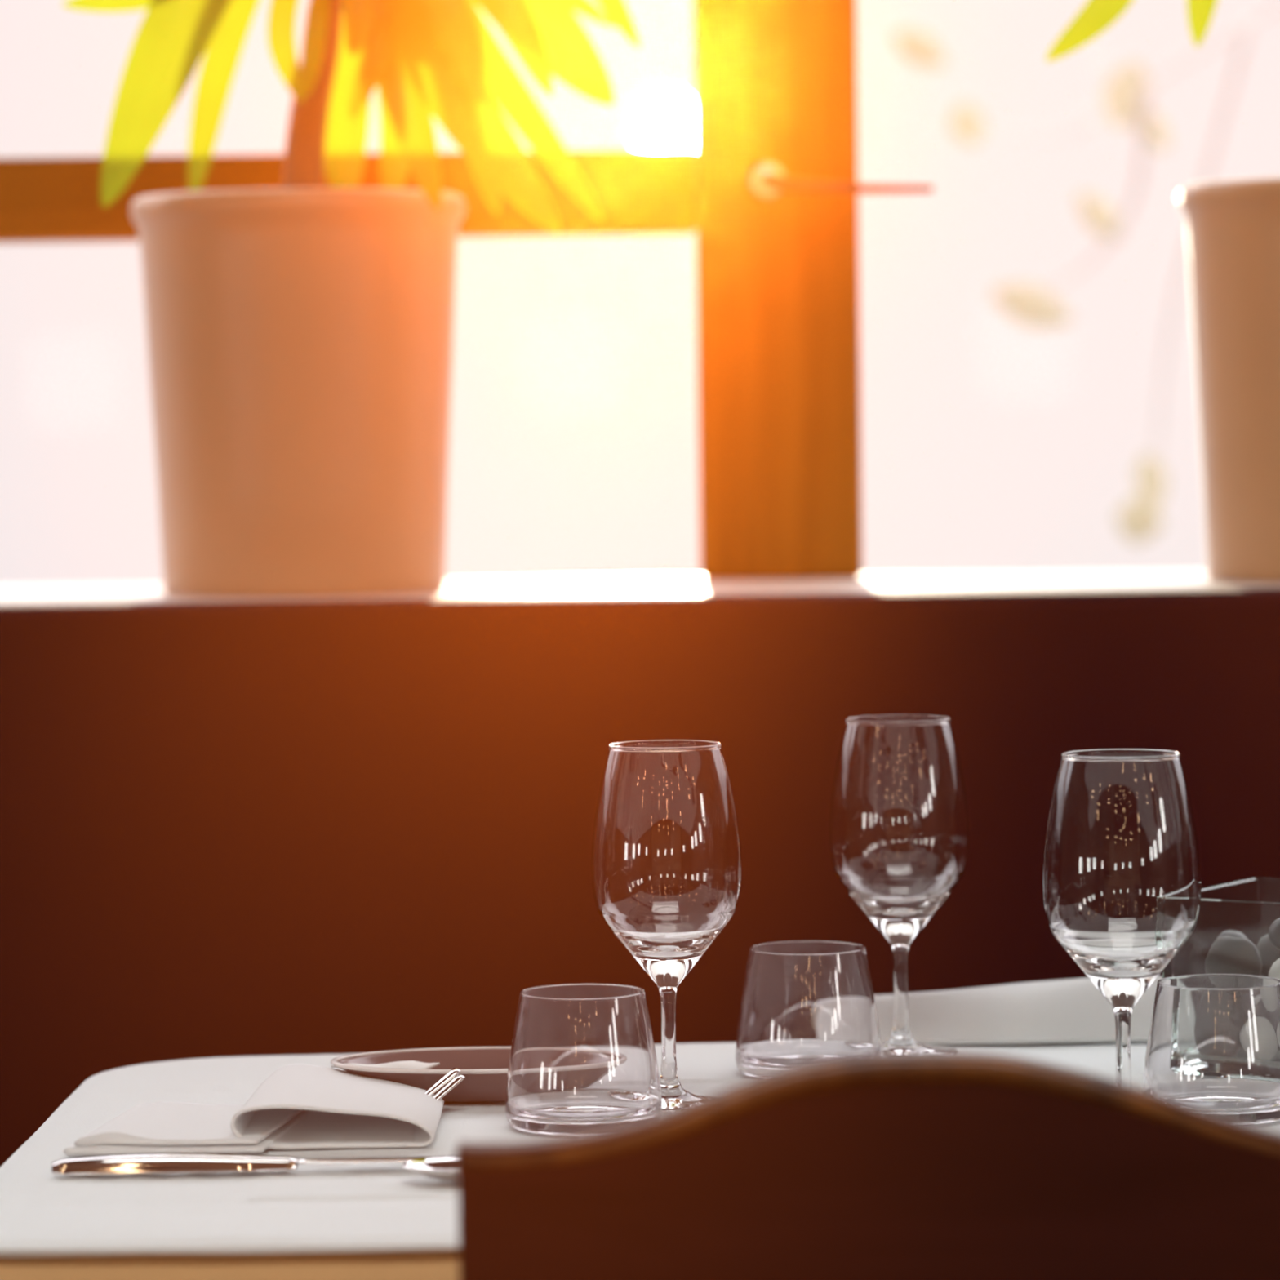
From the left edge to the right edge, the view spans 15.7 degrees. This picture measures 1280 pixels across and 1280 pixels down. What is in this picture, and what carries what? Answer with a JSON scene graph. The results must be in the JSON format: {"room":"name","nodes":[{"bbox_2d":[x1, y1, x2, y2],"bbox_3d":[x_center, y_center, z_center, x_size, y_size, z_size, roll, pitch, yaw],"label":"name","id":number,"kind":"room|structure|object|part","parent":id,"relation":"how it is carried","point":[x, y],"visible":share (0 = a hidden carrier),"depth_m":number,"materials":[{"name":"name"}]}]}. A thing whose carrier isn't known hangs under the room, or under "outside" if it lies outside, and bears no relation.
{"room":"restaurant dining room","nodes":[
{"label":"restaurant dining room","id":0,"kind":"room"},
{"bbox_3d":[0.015,1.146,0.098,5.400,0.050,7.486,-1,3,0],"label":"floor","id":1,"kind":"structure","parent":0,"visible":0},
{"bbox_2d":[0,587,1279,1166],"bbox_3d":[0.006,0.475,3.133,5.200,0.998,0.353,-1,3,0],"label":"wall","id":2,"kind":"structure","parent":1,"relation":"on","point":[322,827],"depth_m":3.21,"materials":[{"name":"brown paint"}]},
{"bbox_2d":[453,1050,1279,1279],"bbox_3d":[0.121,0.592,2.132,0.385,0.860,0.478,-1,3,0],"label":"dining chair","id":3,"kind":"object","parent":1,"relation":"on","point":[914,1165],"visible":1,"depth_m":1.91,"materials":[{"name":"brown wood"}]},
{"bbox_3d":[-0.007,-0.499,3.606,5.200,2.900,0.120,-1,3,0],"label":"wall","id":4,"kind":"structure","parent":0,"visible":0},
{"bbox_2d":[0,148,697,243],"bbox_3d":[-1.287,-0.842,3.595,2.648,1.622,0.068,-1,3,0],"label":"window frame","id":5,"kind":"structure","parent":4,"relation":"in","point":[635,192],"depth_m":3.58,"materials":[{"name":"brown wood"}]},
{"bbox_2d":[0,569,1279,604],"bbox_3d":[0.000,-0.021,3.478,5.200,0.040,0.381,-1,3,0],"label":"windowsill","id":6,"kind":"structure","parent":4,"relation":"attached to","point":[1162,579],"depth_m":3.43,"materials":[{"name":"paint"}]},
{"bbox_2d":[62,0,640,596],"bbox_3d":[-0.219,-0.382,3.432,0.440,0.692,0.255,-1,3,0],"label":"potted plant","id":7,"kind":"object","parent":6,"relation":"on","point":[300,335],"visible":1,"depth_m":3.36,"materials":[{"name":"green plant"}]},
{"bbox_3d":[-0.251,-0.183,3.445,0.248,0.293,0.248,-1,3,0],"label":"pot","id":8,"kind":"part","parent":7,"relation":"part of","materials":[{"name":"ceramic"}]},
{"bbox_2d":[1045,0,1279,582],"bbox_3d":[0.497,-0.374,3.410,0.257,0.659,0.335,1,3,38],"label":"potted plant","id":9,"kind":"object","parent":6,"relation":"on","point":[1233,225],"visible":1,"depth_m":3.38,"materials":[{"name":"green plant"}]},
{"bbox_3d":[0.525,-0.193,3.445,0.248,0.293,0.248,-1,3,0],"label":"pot","id":10,"kind":"part","parent":9,"relation":"part of","materials":[{"name":"ceramic"}]},
{"bbox_2d":[693,0,862,579],"bbox_3d":[0.099,-0.860,3.594,0.125,1.622,0.090,-1,3,0],"label":"window frame","id":11,"kind":"structure","parent":4,"relation":"attached to","point":[775,81],"depth_m":3.58,"materials":[{"name":"brown wood"}]},
{"bbox_2d":[750,161,933,197],"bbox_3d":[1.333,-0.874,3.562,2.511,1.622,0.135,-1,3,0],"label":"handle","id":12,"kind":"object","parent":11,"relation":"attached to","point":[767,180],"depth_m":3.52,"materials":[{"name":"metal"}]},
{"bbox_3d":[0.098,-0.354,3.567,0.027,0.027,0.012,-1,3,0],"label":"handle plate","id":13,"kind":"part","parent":12,"relation":"part of","materials":[{"name":"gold metal"}]},
{"bbox_3d":[0.152,-0.349,3.529,0.138,0.020,0.041,0,3,19],"label":"handle","id":14,"kind":"part","parent":12,"relation":"part of","materials":[{"name":"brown metal"}]},
{"bbox_3d":[0.126,0.634,2.453,0.861,0.744,0.580,-1,3,0],"label":"dining table","id":15,"kind":"object","parent":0,"visible":0},
{"bbox_2d":[0,1249,459,1279],"bbox_3d":[0.122,0.432,2.489,0.949,0.354,0.765,-1,3,0],"label":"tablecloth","id":16,"kind":"object","parent":15,"relation":"on","point":[414,1264],"visible":0.06,"depth_m":2.13,"materials":[{"name":"beige fabric"}]},
{"bbox_2d":[0,1041,1279,1256],"bbox_3d":[0.121,0.257,2.482,0.904,0.009,0.719,-1,3,0],"label":"tablecloth","id":17,"kind":"object","parent":16,"relation":"on","point":[308,1208],"visible":0.16,"depth_m":2.28,"materials":[{"name":"white fabric"}]},
{"bbox_2d":[51,1153,454,1175],"bbox_3d":[-0.174,0.260,2.316,0.237,0.009,0.021,-1,3,-5],"label":"table knife","id":18,"kind":"object","parent":17,"relation":"on","point":[142,1163],"visible":0.89,"depth_m":2.31,"materials":[{"name":"silver metal"}]},
{"bbox_3d":[-0.232,0.261,2.312,0.122,0.009,0.018,-1,3,0],"label":"handle","id":19,"kind":"part","parent":18,"relation":"part of","materials":[{"name":"silver metal"}]},
{"bbox_3d":[-0.114,0.260,2.321,0.116,0.004,0.017,-1,3,-8],"label":"blade","id":20,"kind":"part","parent":18,"relation":"part of","materials":[{"name":"silver metal"}]},
{"bbox_2d":[63,1063,444,1155],"bbox_3d":[-0.200,0.246,2.478,0.189,0.023,0.224,-1,3,0],"label":"napkin","id":21,"kind":"object","parent":17,"relation":"on","point":[299,1106],"visible":0.99,"depth_m":2.42,"materials":[{"name":"fabric"}]},
{"bbox_2d":[424,1067,460,1095],"bbox_3d":[-0.140,0.245,2.486,0.100,0.022,0.012,-3,3,-34],"label":"fork","id":22,"kind":"object","parent":21,"relation":"on","point":[454,1072],"visible":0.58,"depth_m":2.51,"materials":[{"name":"silver metal"}]},
{"bbox_2d":[433,1074,465,1100],"bbox_3d":[-0.132,0.246,2.480,0.093,0.019,0.012,-3,4,-40],"label":"fork","id":23,"kind":"object","parent":21,"relation":"on","point":[458,1078],"visible":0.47,"depth_m":2.50,"materials":[{"name":"silver metal"}]},
{"bbox_2d":[330,1046,511,1102],"bbox_3d":[-0.088,0.241,2.565,0.166,0.021,0.093,-1,3,0],"label":"oval dish","id":24,"kind":"object","parent":17,"relation":"on","point":[484,1069],"visible":0.48,"depth_m":2.54,"materials":[{"name":"ceramic"}]},
{"bbox_2d":[331,1060,439,1069],"bbox_3d":[-0.141,0.237,2.564,0.051,0.009,0.032,1,3,32],"label":"folded paper","id":25,"kind":"object","parent":24,"relation":"in","point":[407,1064],"visible":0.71,"depth_m":2.56,"materials":[{"name":"white paper"}]},
{"bbox_2d":[401,1157,457,1181],"bbox_3d":[-0.033,0.259,2.279,0.169,0.012,0.038,-1,3,0],"label":"spoon","id":26,"kind":"object","parent":17,"relation":"on","point":[442,1168],"visible":0.26,"depth_m":2.28,"materials":[{"name":"silver metal"}]},
{"bbox_2d":[505,983,662,1135],"bbox_3d":[-0.030,0.221,2.450,0.083,0.071,0.083,-3,4,-43],"label":"tumbler","id":27,"kind":"object","parent":17,"relation":"on","point":[583,1059],"visible":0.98,"depth_m":2.42,"materials":[{"name":"clear glass"}]},
{"bbox_2d":[591,739,742,1113],"bbox_3d":[0.015,0.154,2.513,0.082,0.197,0.082,-2,3,-24],"label":"wine glass","id":28,"kind":"object","parent":17,"relation":"on","point":[666,857],"visible":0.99,"depth_m":2.48,"materials":[{"name":"clear glass"}]},
{"bbox_2d":[735,941,881,1077],"bbox_3d":[0.095,0.210,2.635,0.086,0.071,0.086,0,3,16],"label":"tumbler","id":29,"kind":"object","parent":17,"relation":"on","point":[802,1002],"visible":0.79,"depth_m":2.60,"materials":[{"name":"clear glass"}]},
{"bbox_2d":[828,715,969,1052],"bbox_3d":[0.151,0.144,2.698,0.082,0.197,0.082,-1,3,3],"label":"wine glass","id":30,"kind":"object","parent":17,"relation":"on","point":[899,824],"visible":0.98,"depth_m":2.67,"materials":[{"name":"clear glass"}]},
{"bbox_2d":[874,975,1162,1044],"bbox_3d":[0.215,0.219,2.778,0.221,0.035,0.085,-1,3,0],"label":"napkin","id":31,"kind":"object","parent":17,"relation":"on","point":[1070,1011],"visible":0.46,"depth_m":2.75,"materials":[{"name":"fabric"}]},
{"bbox_2d":[1042,748,1201,1084],"bbox_3d":[0.250,0.157,2.402,0.082,0.197,0.082,-2,3,-18],"label":"wine glass","id":32,"kind":"object","parent":17,"relation":"on","point":[1122,873],"visible":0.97,"depth_m":2.37,"materials":[{"name":"clear glass"}]},
{"bbox_2d":[1142,973,1279,1124],"bbox_3d":[0.307,0.216,2.455,0.083,0.071,0.083,-3,3,-35],"label":"tumbler","id":33,"kind":"object","parent":17,"relation":"on","point":[1213,1043],"visible":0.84,"depth_m":2.42,"materials":[{"name":"clear glass"}]},
{"bbox_2d":[1162,877,1279,979],"bbox_3d":[0.377,0.192,2.631,0.122,0.100,0.122,1,3,33],"label":"glass bowl","id":34,"kind":"object","parent":17,"relation":"on","point":[1237,930],"visible":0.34,"depth_m":2.59,"materials":[{"name":"clear glass"}]},
{"label":"outside","id":35,"kind":"structure","parent":0,"visible":0},
{"bbox_2d":[893,3,1279,542],"bbox_3d":[1.229,-0.932,6.024,1.796,1.603,0.513,0,3,19],"label":"branch","id":36,"kind":"object","parent":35,"point":[1126,95],"visible":0.98,"depth_m":6.14,"materials":[{"name":"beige plant"}]}
]}

